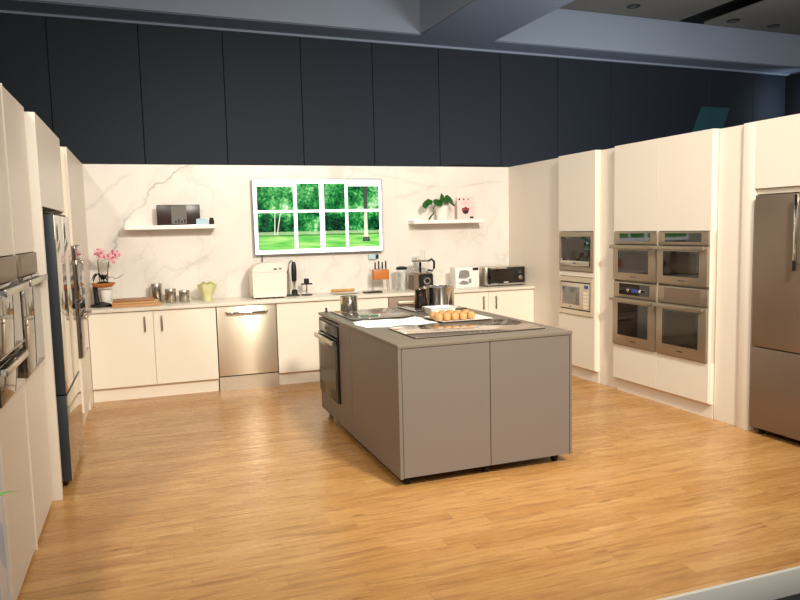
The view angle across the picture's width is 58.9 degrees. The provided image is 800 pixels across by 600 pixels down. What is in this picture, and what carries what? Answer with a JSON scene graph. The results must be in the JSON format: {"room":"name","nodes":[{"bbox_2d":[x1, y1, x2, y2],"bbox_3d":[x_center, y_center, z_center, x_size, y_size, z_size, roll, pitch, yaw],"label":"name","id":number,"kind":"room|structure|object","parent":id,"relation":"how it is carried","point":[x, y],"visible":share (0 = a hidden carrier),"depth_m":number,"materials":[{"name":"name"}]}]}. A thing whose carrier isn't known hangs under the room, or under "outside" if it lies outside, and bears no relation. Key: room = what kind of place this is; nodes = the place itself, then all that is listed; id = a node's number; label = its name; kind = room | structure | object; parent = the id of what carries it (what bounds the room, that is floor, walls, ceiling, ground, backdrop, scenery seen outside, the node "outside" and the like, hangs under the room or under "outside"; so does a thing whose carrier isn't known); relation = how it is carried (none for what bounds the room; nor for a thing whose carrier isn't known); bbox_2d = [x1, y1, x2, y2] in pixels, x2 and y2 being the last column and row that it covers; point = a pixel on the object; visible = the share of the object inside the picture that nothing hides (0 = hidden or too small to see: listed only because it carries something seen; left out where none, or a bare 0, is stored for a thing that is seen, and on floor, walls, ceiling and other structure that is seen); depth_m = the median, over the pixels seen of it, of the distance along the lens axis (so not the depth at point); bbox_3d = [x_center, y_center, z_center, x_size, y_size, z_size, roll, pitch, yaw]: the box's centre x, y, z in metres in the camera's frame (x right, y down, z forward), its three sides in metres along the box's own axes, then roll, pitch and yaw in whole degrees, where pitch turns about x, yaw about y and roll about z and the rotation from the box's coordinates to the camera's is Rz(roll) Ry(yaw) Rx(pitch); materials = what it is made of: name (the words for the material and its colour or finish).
{"room":"kitchen showroom","nodes":[
{"label":"kitchen showroom","id":0,"kind":"room"},
{"bbox_2d":[82,164,508,303],"bbox_3d":[-0.945,-0.348,8.081,4.860,2.325,0.100,-3,6,-19],"label":"wall","id":1,"kind":"structure","parent":0,"point":[117,196],"depth_m":7.72,"materials":[{"name":"stone"}]},
{"bbox_2d":[124,224,215,229],"bbox_3d":[-2.381,-0.757,7.372,0.900,0.042,0.199,-3,6,-19],"label":"wall shelf","id":2,"kind":"object","parent":1,"relation":"attached to","point":[201,226],"visible":1,"depth_m":7.28,"materials":[{"name":"white wood"}]},
{"bbox_2d":[156,205,199,224],"bbox_3d":[-2.301,-0.884,7.365,0.430,0.208,0.044,-3,6,-19],"label":"radio","id":3,"kind":"object","parent":2,"relation":"on","point":[166,214],"visible":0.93,"depth_m":7.34,"materials":[{"name":"black plastic"}]},
{"bbox_2d":[196,219,208,224],"bbox_3d":[-2.068,-0.822,7.415,0.125,0.062,0.020,-4,6,-25],"label":"card","id":4,"kind":"object","parent":2,"relation":"on","point":[198,221],"visible":1,"depth_m":7.40,"materials":[{"name":"white paper"}]},
{"bbox_2d":[251,179,382,255],"bbox_3d":[-0.907,-0.938,7.948,1.475,0.830,0.071,-3,6,-19],"label":"window","id":5,"kind":"structure","parent":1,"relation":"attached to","point":[291,216],"depth_m":7.90,"materials":[{"name":"glass"}]},
{"bbox_2d":[368,254,378,258],"bbox_3d":[-0.309,-0.501,8.221,0.117,0.058,0.034,-3,6,-19],"label":"wall sensor","id":6,"kind":"object","parent":1,"relation":"attached to","point":[373,256],"visible":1,"depth_m":8.21,"materials":[{"name":"white plastic"}]},
{"bbox_2d":[408,219,483,223],"bbox_3d":[0.549,-0.929,8.399,0.890,0.042,0.199,-3,6,-19],"label":"wall shelf","id":7,"kind":"object","parent":1,"relation":"attached to","point":[458,220],"visible":1,"depth_m":8.30,"materials":[{"name":"white wood"}]},
{"bbox_2d":[422,193,454,219],"bbox_3d":[0.441,-1.094,8.306,0.428,0.310,0.205,-3,6,-19],"label":"pothos","id":8,"kind":"object","parent":7,"relation":"on","point":[442,212],"visible":1,"depth_m":8.28,"materials":[{"name":"green plant"}]},
{"bbox_2d":[435,205,448,219],"bbox_3d":[0.497,-1.027,8.351,0.170,0.165,0.170,-3,6,-19],"label":"pot","id":9,"kind":"object","parent":7,"relation":"on","point":[442,212],"depth_m":8.29,"materials":[{"name":"white ceramic"}]},
{"bbox_2d":[456,197,473,219],"bbox_3d":[0.777,-1.094,8.464,0.210,0.262,0.030,-3,6,-19],"label":"book","id":10,"kind":"object","parent":7,"relation":"on","point":[464,204],"visible":0.95,"depth_m":8.45,"materials":[{"name":"paper"}]},
{"bbox_2d":[448,164,502,166],"bbox_3d":[0.927,-1.630,8.624,0.732,0.033,0.054,-3,6,-19],"label":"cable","id":11,"kind":"object","parent":1,"relation":"on","point":[461,165],"visible":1,"depth_m":8.60,"materials":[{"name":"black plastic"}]},
{"bbox_2d":[0,13,785,169],"bbox_3d":[-0.567,-1.895,12.011,19.217,4.840,0.120,-4,6,-22],"label":"wall","id":12,"kind":"structure","parent":0,"point":[110,92],"depth_m":11.57,"materials":[{"name":"black paint"}]},
{"bbox_2d":[0,10,789,75],"bbox_3d":[-0.558,-4.274,11.701,19.250,0.035,0.061,-4,6,-22],"label":"trim","id":13,"kind":"structure","parent":12,"relation":"attached to","point":[1,11],"depth_m":11.58,"materials":[{"name":"grey paint"}]},
{"bbox_2d":[692,106,729,131],"bbox_3d":[6.383,-3.673,14.577,1.020,0.580,0.012,-4,6,-22],"label":"panel","id":14,"kind":"object","parent":12,"relation":"attached to","point":[708,117],"visible":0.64,"depth_m":14.57,"materials":[{"name":"teal"}]},
{"bbox_2d":[0,0,799,74],"bbox_3d":[0.636,-4.053,5.823,24.500,0.645,12.150,-4,6,-22],"label":"ceiling","id":15,"kind":"structure","parent":0,"point":[478,24],"depth_m":10.96,"materials":[{"name":"grey paint"}]},
{"bbox_2d":[17,375,799,599],"bbox_3d":[0.072,1.102,5.649,6.550,0.120,5.635,-3,6,-19],"label":"floor","id":16,"kind":"structure","parent":0,"point":[262,493],"depth_m":4.03,"materials":[{"name":"brown wood"}]},
{"bbox_2d":[0,498,8,599],"bbox_3d":[-1.792,0.891,2.577,0.500,1.000,0.620,-3,6,-19],"label":"plinth","id":17,"kind":"object","parent":16,"relation":"on","point":[3,573],"visible":1,"depth_m":2.92,"materials":[{"name":"beige wood"}]},
{"bbox_2d":[0,491,17,495],"bbox_3d":[-1.357,1.019,2.304,0.349,0.780,0.356,2,7,31],"label":"potted plant","id":18,"kind":"object","parent":16,"relation":"on","point":[4,492],"visible":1,"depth_m":2.39,"materials":[{"name":"green plant"}]},
{"bbox_2d":[0,90,35,599],"bbox_3d":[-2.063,0.165,3.134,0.664,2.345,0.642,-3,6,-19],"label":"tall cabinet","id":19,"kind":"object","parent":16,"relation":"on","point":[16,507],"depth_m":3.27,"materials":[{"name":"beige paint"}]},
{"bbox_2d":[0,255,28,360],"bbox_3d":[-2.009,0.032,3.140,0.584,0.426,0.600,-3,6,-19],"label":"oven","id":20,"kind":"object","parent":19,"relation":"in","point":[11,332],"visible":1,"depth_m":3.23,"materials":[{"name":"silver metal"}]},
{"bbox_2d":[0,83,37,549],"bbox_3d":[-2.087,0.132,3.474,0.406,2.345,0.014,-3,6,-19],"label":"divider panel","id":21,"kind":"object","parent":16,"relation":"on","point":[1,89],"visible":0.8,"depth_m":3.50,"materials":[{"name":"beige wood"}]},
{"bbox_2d":[2,86,52,540],"bbox_3d":[-2.309,0.108,3.762,0.620,2.345,0.675,-3,6,-19],"label":"tall cabinet","id":22,"kind":"object","parent":16,"relation":"on","point":[13,110],"visible":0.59,"depth_m":3.84,"materials":[{"name":"beige paint"}]},
{"bbox_2d":[15,252,47,377],"bbox_3d":[-2.233,0.072,3.786,0.584,0.624,0.635,-3,6,-19],"label":"oven","id":23,"kind":"object","parent":22,"relation":"in","point":[26,263],"visible":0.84,"depth_m":3.80,"materials":[{"name":"silver metal"}]},
{"bbox_2d":[24,112,64,500],"bbox_3d":[-2.618,0.032,4.689,0.680,2.325,1.235,-3,6,-19],"label":"cabinet","id":24,"kind":"object","parent":16,"relation":"on","point":[43,146],"visible":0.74,"depth_m":4.26,"materials":[{"name":"beige paint"}]},
{"bbox_2d":[43,212,83,483],"bbox_3d":[-2.589,0.310,4.754,0.702,1.757,0.900,-3,6,-19],"label":"refrigerator","id":25,"kind":"object","parent":16,"relation":"on","point":[56,227],"visible":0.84,"depth_m":4.52,"materials":[{"name":"metal"}]},
{"bbox_2d":[60,147,89,426],"bbox_3d":[-3.067,-0.093,6.038,0.620,2.325,0.620,-3,6,-19],"label":"tall cabinet","id":26,"kind":"object","parent":16,"relation":"on","point":[67,158],"visible":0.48,"depth_m":5.94,"materials":[{"name":"beige paint"}]},
{"bbox_2d":[71,245,88,299],"bbox_3d":[-2.993,-0.235,6.052,0.584,0.441,0.590,-3,6,-19],"label":"oven","id":27,"kind":"object","parent":26,"relation":"in","point":[78,262],"visible":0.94,"depth_m":5.90,"materials":[{"name":"silver metal"}]},
{"bbox_2d":[75,297,91,357],"bbox_3d":[-2.982,0.241,6.099,0.584,0.460,0.590,-3,6,-19],"label":"oven","id":28,"kind":"object","parent":26,"relation":"in","point":[82,314],"visible":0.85,"depth_m":5.97,"materials":[{"name":"silver metal"}]},
{"bbox_2d":[74,156,93,409],"bbox_3d":[-3.260,-0.161,6.758,0.500,2.325,0.862,-3,6,-19],"label":"panel","id":29,"kind":"object","parent":16,"relation":"on","point":[78,165],"visible":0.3,"depth_m":6.75,"materials":[{"name":"beige paint"}]},
{"bbox_2d":[88,307,218,402],"bbox_3d":[-2.489,0.507,7.218,1.178,0.868,0.616,-3,6,-19],"label":"base cabinet","id":30,"kind":"object","parent":16,"relation":"on","point":[152,353],"visible":0.95,"depth_m":6.95,"materials":[{"name":"white laminate"}]},
{"bbox_2d":[88,284,534,313],"bbox_3d":[-0.792,-0.042,7.777,4.804,0.030,0.624,-3,6,-19],"label":"countertop","id":31,"kind":"structure","parent":30,"relation":"on","point":[232,301],"depth_m":7.44,"materials":[{"name":"beige stone"}]},
{"bbox_2d":[90,282,114,307],"bbox_3d":[-2.951,-0.052,7.043,0.244,0.236,0.228,-3,6,-19],"label":"pedestal stand","id":32,"kind":"object","parent":31,"relation":"on","point":[105,294],"visible":0.97,"depth_m":7.01,"materials":[{"name":"black plastic"}]},
{"bbox_2d":[91,282,114,287],"bbox_3d":[-2.946,-0.147,7.036,0.228,0.046,0.228,-3,6,-19],"label":"bowl","id":33,"kind":"object","parent":32,"relation":"on","point":[95,285],"depth_m":6.96,"materials":[{"name":"orange ceramic"}]},
{"bbox_2d":[100,289,111,301],"bbox_3d":[-2.934,-0.043,7.081,0.116,0.120,0.116,-3,6,-19],"label":"cup","id":34,"kind":"object","parent":32,"relation":"on","point":[105,294],"depth_m":7.04,"materials":[{"name":"ceramic"}]},
{"bbox_2d":[91,248,121,283],"bbox_3d":[-2.894,-0.332,7.011,0.312,0.375,0.171,-3,6,-19],"label":"orchid","id":35,"kind":"object","parent":32,"relation":"on","point":[113,255],"visible":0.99,"depth_m":6.99,"materials":[{"name":"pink plant"}]},
{"bbox_2d":[112,301,160,307],"bbox_3d":[-2.628,0.043,7.081,0.455,0.024,0.240,-3,6,-20],"label":"chopping board","id":36,"kind":"object","parent":31,"relation":"on","point":[159,302],"visible":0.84,"depth_m":6.97,"materials":[{"name":"brown wood"}]},
{"bbox_2d":[112,299,158,304],"bbox_3d":[-2.638,0.019,7.075,0.430,0.024,0.230,-3,6,-18],"label":"chopping board","id":37,"kind":"object","parent":36,"relation":"on","point":[155,300],"visible":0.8,"depth_m":6.97,"materials":[{"name":"brown wood"}]},
{"bbox_2d":[112,297,153,302],"bbox_3d":[-2.657,-0.003,7.066,0.385,0.022,0.220,-4,6,-21],"label":"chopping board","id":38,"kind":"object","parent":37,"relation":"on","point":[118,300],"visible":1,"depth_m":7.00,"materials":[{"name":"brown wood"}]},
{"bbox_2d":[150,283,162,302],"bbox_3d":[-2.522,-0.073,7.343,0.115,0.198,0.115,-3,6,-19],"label":"steel canister","id":39,"kind":"object","parent":31,"relation":"on","point":[156,288],"visible":0.8,"depth_m":7.30,"materials":[{"name":"silver metal"}]},
{"bbox_2d":[165,288,175,302],"bbox_3d":[-2.367,-0.045,7.315,0.111,0.142,0.111,-3,6,-19],"label":"steel canister","id":40,"kind":"object","parent":31,"relation":"on","point":[170,293],"visible":1,"depth_m":7.27,"materials":[{"name":"silver metal"}]},
{"bbox_2d":[179,290,189,301],"bbox_3d":[-2.240,-0.043,7.361,0.107,0.122,0.106,-3,6,-19],"label":"steel canister","id":41,"kind":"object","parent":31,"relation":"on","point":[184,296],"visible":1,"depth_m":7.32,"materials":[{"name":"silver metal"}]},
{"bbox_2d":[197,281,216,300],"bbox_3d":[-2.017,-0.093,7.414,0.201,0.200,0.182,-3,6,-19],"label":"tulip vase","id":42,"kind":"object","parent":31,"relation":"on","point":[207,290],"visible":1,"depth_m":7.36,"materials":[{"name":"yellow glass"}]},
{"bbox_2d":[249,262,286,298],"bbox_3d":[-1.419,-0.215,7.602,0.360,0.377,0.305,-3,6,-19],"label":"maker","id":43,"kind":"object","parent":31,"relation":"on","point":[266,279],"visible":1,"depth_m":7.47,"materials":[{"name":"beige plastic"}]},
{"bbox_2d":[286,260,299,295],"bbox_3d":[-1.184,-0.243,7.737,0.150,0.395,0.104,-3,6,-19],"label":"blender","id":44,"kind":"object","parent":31,"relation":"on","point":[293,265],"visible":0.95,"depth_m":7.71,"materials":[{"name":"black plastic"}]},
{"bbox_2d":[301,278,312,295],"bbox_3d":[-1.025,-0.146,7.784,0.124,0.185,0.124,-3,6,-19],"label":"stand","id":45,"kind":"object","parent":31,"relation":"on","point":[306,280],"visible":1,"depth_m":7.76,"materials":[{"name":"black metal"}]},
{"bbox_2d":[330,291,359,293],"bbox_3d":[-0.612,-0.083,7.904,0.330,0.016,0.330,-3,6,-19],"label":"round plate","id":46,"kind":"object","parent":31,"relation":"on","point":[352,291],"visible":0.84,"depth_m":7.88,"materials":[{"name":"white ceramic"}]},
{"bbox_2d":[331,288,354,291],"bbox_3d":[-0.633,-0.108,7.894,0.278,0.036,0.129,-3,6,-19],"label":"pastry","id":47,"kind":"object","parent":46,"relation":"on","point":[351,289],"visible":1,"depth_m":7.86,"materials":[{"name":"orange food"}]},
{"bbox_2d":[362,291,381,293],"bbox_3d":[-0.307,-0.089,7.895,0.200,0.016,0.110,-4,6,-22],"label":"tray","id":48,"kind":"object","parent":31,"relation":"on","point":[366,292],"visible":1,"depth_m":7.87,"materials":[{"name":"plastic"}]},
{"bbox_2d":[371,269,389,290],"bbox_3d":[-0.222,-0.225,8.083,0.200,0.245,0.090,-3,6,-19],"label":"knife block","id":49,"kind":"object","parent":31,"relation":"on","point":[377,274],"visible":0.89,"depth_m":8.04,"materials":[{"name":"orange wood"}]},
{"bbox_2d":[396,266,406,289],"bbox_3d":[0.020,-0.252,8.146,0.128,0.275,0.128,-3,6,-19],"label":"glass jar","id":50,"kind":"object","parent":31,"relation":"on","point":[401,273],"visible":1,"depth_m":8.10,"materials":[{"name":"glass"}]},
{"bbox_2d":[408,250,434,289],"bbox_3d":[0.267,-0.349,8.168,0.280,0.452,0.246,-3,6,-19],"label":"food processor","id":51,"kind":"object","parent":31,"relation":"on","point":[419,277],"visible":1,"depth_m":8.10,"materials":[{"name":"metal"}]},
{"bbox_2d":[412,260,428,272],"bbox_3d":[0.233,-0.389,8.166,0.196,0.141,0.196,-3,6,-19],"label":"bowl","id":52,"kind":"object","parent":51,"relation":"on","point":[418,266],"depth_m":8.09,"materials":[{"name":"glass"}]},
{"bbox_2d":[450,266,478,287],"bbox_3d":[0.764,-0.271,8.366,0.310,0.235,0.141,-4,6,-22],"label":"appliance box","id":53,"kind":"object","parent":31,"relation":"on","point":[460,277],"visible":0.91,"depth_m":8.30,"materials":[{"name":"grey cardboard"}]},
{"bbox_2d":[458,270,469,278],"bbox_3d":[0.749,-0.300,8.280,0.150,0.100,0.001,-4,6,-22],"label":"picture","id":54,"kind":"object","parent":53,"relation":"on","point":[462,274],"depth_m":8.28,"materials":[{"name":"grey paper"}]},
{"bbox_2d":[478,265,524,286],"bbox_3d":[1.206,-0.291,8.508,0.510,0.225,0.345,-3,6,-18],"label":"microwave","id":55,"kind":"object","parent":31,"relation":"on","point":[504,274],"visible":0.97,"depth_m":8.38,"materials":[{"name":"metal"}]},
{"bbox_2d":[215,303,278,390],"bbox_3d":[-1.638,0.463,7.490,0.594,0.862,0.627,-3,6,-19],"label":"dishwasher","id":56,"kind":"object","parent":16,"relation":"on","point":[246,334],"visible":0.98,"depth_m":7.25,"materials":[{"name":"silver metal"}]},
{"bbox_2d":[274,297,387,384],"bbox_3d":[-0.790,0.406,7.827,1.216,0.868,0.590,-3,6,-19],"label":"base cabinet","id":57,"kind":"object","parent":16,"relation":"on","point":[296,322],"visible":0.39,"depth_m":7.44,"materials":[{"name":"white laminate"}]},
{"bbox_2d":[388,295,414,307],"bbox_3d":[0.084,0.361,8.098,0.602,0.864,0.619,-3,6,-19],"label":"dishwasher","id":58,"kind":"object","parent":16,"relation":"on","point":[396,301],"visible":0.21,"depth_m":7.75,"materials":[{"name":"silver metal"}]},
{"bbox_2d":[319,316,571,483],"bbox_3d":[0.231,0.615,5.474,1.236,0.876,1.985,-3,6,-20],"label":"kitchen island","id":59,"kind":"object","parent":16,"relation":"on","point":[421,411],"visible":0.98,"depth_m":4.57,"materials":[{"name":"beige laminate"}]},
{"bbox_2d":[314,319,340,403],"bbox_3d":[-0.345,0.480,5.958,0.616,0.610,0.602,-3,6,-20],"label":"oven","id":60,"kind":"object","parent":59,"relation":"in","point":[327,335],"visible":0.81,"depth_m":5.80,"materials":[{"name":"black glass"}]},
{"bbox_2d":[318,307,572,348],"bbox_3d":[0.220,0.167,5.429,1.242,0.024,1.991,-3,6,-20],"label":"island countertop","id":61,"kind":"structure","parent":59,"relation":"on","point":[394,339],"depth_m":4.67,"materials":[{"name":"grey stone"}]},
{"bbox_2d":[331,308,413,320],"bbox_3d":[-0.239,0.115,5.872,0.515,0.011,0.660,-3,6,-20],"label":"induction hob","id":62,"kind":"object","parent":61,"relation":"in","point":[376,313],"visible":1,"depth_m":5.79,"materials":[{"name":"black glass"}]},
{"bbox_2d":[340,295,357,311],"bbox_3d":[-0.438,0.030,6.058,0.152,0.130,0.152,-3,6,-19],"label":"saucepan","id":63,"kind":"object","parent":62,"relation":"on","point":[348,303],"visible":1,"depth_m":6.00,"materials":[{"name":"metal"}]},
{"bbox_2d":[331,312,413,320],"bbox_3d":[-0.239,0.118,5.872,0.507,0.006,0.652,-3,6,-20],"label":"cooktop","id":64,"kind":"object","parent":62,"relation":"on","point":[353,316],"depth_m":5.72,"materials":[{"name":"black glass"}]},
{"bbox_2d":[353,317,437,327],"bbox_3d":[-0.047,0.163,5.318,0.584,0.014,0.400,-3,6,-20],"label":"tea towel","id":65,"kind":"object","parent":61,"relation":"on","point":[411,320],"visible":1,"depth_m":5.28,"materials":[{"name":"white fabric"}]},
{"bbox_2d":[397,305,466,311],"bbox_3d":[0.276,0.067,6.233,0.495,0.011,0.425,-3,6,-20],"label":"induction hob","id":66,"kind":"object","parent":61,"relation":"in","point":[408,308],"visible":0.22,"depth_m":6.14,"materials":[{"name":"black glass"}]},
{"bbox_2d":[414,289,427,308],"bbox_3d":[0.183,-0.013,6.166,0.120,0.165,0.142,0,6,16],"label":"jug","id":67,"kind":"object","parent":66,"relation":"on","point":[420,300],"visible":0.92,"depth_m":6.11,"materials":[{"name":"black plastic"}]},
{"bbox_2d":[423,285,453,305],"bbox_3d":[0.347,-0.036,6.306,0.280,0.175,0.280,-3,6,-19],"label":"stock pot","id":68,"kind":"object","parent":66,"relation":"on","point":[436,294],"visible":0.82,"depth_m":6.19,"materials":[{"name":"metal"}]},
{"bbox_2d":[422,305,456,314],"bbox_3d":[0.325,0.084,5.790,0.236,0.064,0.166,-4,6,-21],"label":"baking dish","id":69,"kind":"object","parent":61,"relation":"on","point":[436,308],"visible":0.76,"depth_m":5.75,"materials":[{"name":"white ceramic"}]},
{"bbox_2d":[424,314,493,322],"bbox_3d":[0.446,0.141,5.438,0.420,0.016,0.380,-3,6,-20],"label":"serving plate","id":70,"kind":"object","parent":61,"relation":"on","point":[477,317],"visible":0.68,"depth_m":5.35,"materials":[{"name":"white ceramic"}]},
{"bbox_2d":[429,311,436,319],"bbox_3d":[0.260,0.118,5.428,0.065,0.059,0.093,-3,6,-17],"label":"bread roll","id":71,"kind":"object","parent":70,"relation":"on","point":[431,315],"visible":0.58,"depth_m":5.40,"materials":[{"name":"orange food"}]},
{"bbox_2d":[433,313,442,320],"bbox_3d":[0.288,0.127,5.320,0.065,0.062,0.091,-4,6,-25],"label":"bread roll","id":72,"kind":"object","parent":70,"relation":"on","point":[437,316],"visible":0.98,"depth_m":5.29,"materials":[{"name":"orange food"}]},
{"bbox_2d":[442,312,450,320],"bbox_3d":[0.351,0.122,5.343,0.065,0.064,0.085,-3,6,-14],"label":"bread roll","id":73,"kind":"object","parent":70,"relation":"on","point":[446,315],"visible":0.97,"depth_m":5.31,"materials":[{"name":"orange food"}]},
{"bbox_2d":[451,312,458,319],"bbox_3d":[0.414,0.120,5.366,0.065,0.061,0.090,-2,6,-7],"label":"bread roll","id":74,"kind":"object","parent":70,"relation":"on","point":[454,315],"visible":0.94,"depth_m":5.33,"materials":[{"name":"orange food"}]},
{"bbox_2d":[459,312,466,319],"bbox_3d":[0.478,0.118,5.389,0.065,0.059,0.089,-2,6,-7],"label":"bread roll","id":75,"kind":"object","parent":70,"relation":"on","point":[462,315],"visible":0.96,"depth_m":5.36,"materials":[{"name":"orange food"}]},
{"bbox_2d":[467,311,474,318],"bbox_3d":[0.541,0.114,5.412,0.065,0.059,0.084,-3,6,-17],"label":"bread roll","id":76,"kind":"object","parent":70,"relation":"on","point":[470,314],"visible":0.96,"depth_m":5.38,"materials":[{"name":"orange food"}]},
{"bbox_2d":[388,319,545,338],"bbox_3d":[0.454,0.195,4.919,0.958,0.011,0.535,-3,6,-20],"label":"induction hob","id":77,"kind":"object","parent":61,"relation":"in","point":[498,325],"visible":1,"depth_m":4.86,"materials":[{"name":"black glass"}]},
{"bbox_2d":[388,328,544,338],"bbox_3d":[0.455,0.198,4.919,0.950,0.006,0.527,-3,6,-20],"label":"tray","id":78,"kind":"object","parent":77,"relation":"on","point":[416,333],"depth_m":4.74,"materials":[{"name":"silver metal"}]},
{"bbox_2d":[454,289,533,321],"bbox_3d":[0.926,0.307,8.415,1.183,0.868,0.616,-3,6,-19],"label":"base cabinet","id":79,"kind":"object","parent":16,"relation":"on","point":[518,304],"visible":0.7,"depth_m":8.19,"materials":[{"name":"white laminate"}]},
{"bbox_2d":[509,158,558,327],"bbox_3d":[1.847,-0.442,8.367,0.600,2.325,1.212,-3,6,-19],"label":"wall","id":80,"kind":"structure","parent":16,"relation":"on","point":[533,187],"depth_m":8.16,"materials":[{"name":"beige paint"}]},
{"bbox_2d":[559,150,600,382],"bbox_3d":[2.109,-0.355,7.441,0.620,2.325,0.635,-4,6,-21],"label":"tall cabinet","id":81,"kind":"object","parent":16,"relation":"on","point":[579,173],"visible":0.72,"depth_m":7.20,"materials":[{"name":"beige paint"}]},
{"bbox_2d":[559,232,592,271],"bbox_3d":[2.000,-0.514,7.385,0.445,0.403,0.571,-4,6,-21],"label":"microwave","id":82,"kind":"object","parent":81,"relation":"on","point":[575,248],"visible":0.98,"depth_m":7.28,"materials":[{"name":"silver metal"}]},
{"bbox_2d":[559,275,592,316],"bbox_3d":[2.012,-0.056,7.431,0.442,0.393,0.571,-4,6,-21],"label":"microwave","id":83,"kind":"object","parent":81,"relation":"on","point":[575,292],"visible":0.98,"depth_m":7.33,"materials":[{"name":"silver plastic"}]},
{"bbox_2d":[600,148,616,388],"bbox_3d":[2.184,-0.308,6.976,0.300,2.321,0.278,-4,6,-21],"label":"filler panel","id":84,"kind":"object","parent":16,"relation":"on","point":[607,155],"visible":0.38,"depth_m":6.95,"materials":[{"name":"beige paint"}]},
{"bbox_2d":[613,129,719,418],"bbox_3d":[2.546,-0.253,6.322,0.620,2.325,1.200,-4,6,-21],"label":"tall cabinet","id":85,"kind":"object","parent":16,"relation":"on","point":[671,183],"visible":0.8,"depth_m":6.05,"materials":[{"name":"beige paint"}]},
{"bbox_2d":[609,281,656,351],"bbox_3d":[2.369,0.124,6.608,0.589,0.594,0.572,-4,6,-21],"label":"oven","id":86,"kind":"object","parent":85,"relation":"in","point":[634,315],"visible":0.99,"depth_m":6.49,"materials":[{"name":"silver metal"}]},
{"bbox_2d":[609,232,656,282],"bbox_3d":[2.356,-0.413,6.554,0.589,0.446,0.572,-4,6,-21],"label":"oven","id":87,"kind":"object","parent":85,"relation":"in","point":[634,256],"visible":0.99,"depth_m":6.43,"materials":[{"name":"silver metal"}]},
{"bbox_2d":[617,279,656,283],"bbox_3d":[2.422,-0.183,6.600,0.520,0.012,0.570,-4,6,-21],"label":"shelf","id":88,"kind":"object","parent":85,"relation":"attached to","point":[617,279],"depth_m":6.53,"materials":[{"name":"silver metal"}]},
{"bbox_2d":[652,285,708,362],"bbox_3d":[2.586,0.175,6.053,0.589,0.594,0.572,-4,6,-21],"label":"oven","id":89,"kind":"object","parent":85,"relation":"in","point":[681,312],"visible":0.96,"depth_m":5.93,"materials":[{"name":"silver metal"}]},
{"bbox_2d":[653,231,709,286],"bbox_3d":[2.573,-0.362,5.999,0.589,0.446,0.572,-4,6,-21],"label":"oven","id":90,"kind":"object","parent":85,"relation":"in","point":[682,256],"visible":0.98,"depth_m":5.88,"materials":[{"name":"silver metal"}]},
{"bbox_2d":[661,283,708,288],"bbox_3d":[2.638,-0.132,6.048,0.520,0.012,0.568,-4,6,-21],"label":"shelf","id":91,"kind":"object","parent":85,"relation":"attached to","point":[661,283],"depth_m":5.96,"materials":[{"name":"silver metal"}]},
{"bbox_2d":[657,566,799,599],"bbox_3d":[1.017,1.355,2.996,6.550,0.143,0.020,-3,6,-19],"label":"trim","id":92,"kind":"structure","parent":16,"relation":"attached to","point":[785,582],"depth_m":3.19,"materials":[{"name":"white"}]},
{"bbox_2d":[714,125,743,425],"bbox_3d":[2.715,-0.182,5.602,0.300,2.321,0.253,-4,6,-21],"label":"filler panel","id":93,"kind":"object","parent":16,"relation":"on","point":[731,142],"visible":0.48,"depth_m":5.55,"materials":[{"name":"beige paint"}]},
{"bbox_2d":[737,114,799,430],"bbox_3d":[3.121,-0.132,4.988,0.660,2.325,1.180,-4,6,-21],"label":"cabinet","id":94,"kind":"object","parent":16,"relation":"on","point":[771,148],"visible":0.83,"depth_m":5.26,"materials":[{"name":"beige paint"}]},
{"bbox_2d":[750,193,799,440],"bbox_3d":[3.052,0.143,4.964,0.658,1.785,0.918,-4,6,-21],"label":"refrigerator","id":95,"kind":"object","parent":16,"relation":"on","point":[775,355],"visible":1,"depth_m":5.09,"materials":[{"name":"metal"}]},
{"bbox_2d":[561,0,797,34],"bbox_3d":[8.413,-5.142,8.864,10.700,0.050,12.150,-4,6,-22],"label":"ceiling","id":96,"kind":"structure","parent":0,"point":[699,18],"depth_m":13.61,"materials":[{"name":"paint"}]},
{"bbox_2d":[560,0,799,34],"bbox_3d":[6.713,-5.077,11.316,9.050,0.050,4.740,-4,6,-22],"label":"ceiling panels","id":97,"kind":"object","parent":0,"point":[759,15],"visible":0.84,"depth_m":12.61,"materials":[{"name":"tile"}]},
{"bbox_2d":[626,4,640,8],"bbox_3d":[4.042,-5.079,12.272,0.240,0.012,0.240,-3,6,-19],"label":"recessed light","id":98,"kind":"object","parent":97,"relation":"attached to","point":[633,6],"visible":1,"depth_m":12.25,"materials":[{"name":"black plastic"}]},
{"bbox_2d":[726,19,739,22],"bbox_3d":[6.247,-5.233,13.289,0.240,0.012,0.240,-3,6,-19],"label":"recessed light","id":99,"kind":"object","parent":97,"relation":"attached to","point":[730,20],"visible":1,"depth_m":13.26,"materials":[{"name":"black plastic"}]},
{"bbox_2d":[767,24,779,27],"bbox_3d":[7.234,-5.300,13.725,0.240,0.012,0.240,-3,6,-19],"label":"recessed light","id":100,"kind":"object","parent":97,"relation":"attached to","point":[773,25],"visible":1,"depth_m":13.71,"materials":[{"name":"black plastic"}]},
{"bbox_2d":[775,593,799,599],"bbox_3d":[2.829,0.840,8.415,40.000,0.040,26.000,-3,6,-19],"label":"floor","id":101,"kind":"structure","parent":0,"point":[796,596],"depth_m":3.24,"materials":[{"name":"carpet"}]},
{"bbox_2d":[785,73,799,115],"bbox_3d":[10.662,-1.939,10.036,0.143,4.800,12.100,-4,6,-22],"label":"wall","id":102,"kind":"structure","parent":0,"point":[792,85],"depth_m":15.15,"materials":[{"name":"paint"}]},
{"bbox_2d":[28,0,799,66],"bbox_3d":[1.464,-4.073,5.771,23.000,0.635,11.440,-4,6,-22],"label":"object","id":103,"kind":"structure","parent":102,"relation":"attached to","point":[560,27],"depth_m":12.29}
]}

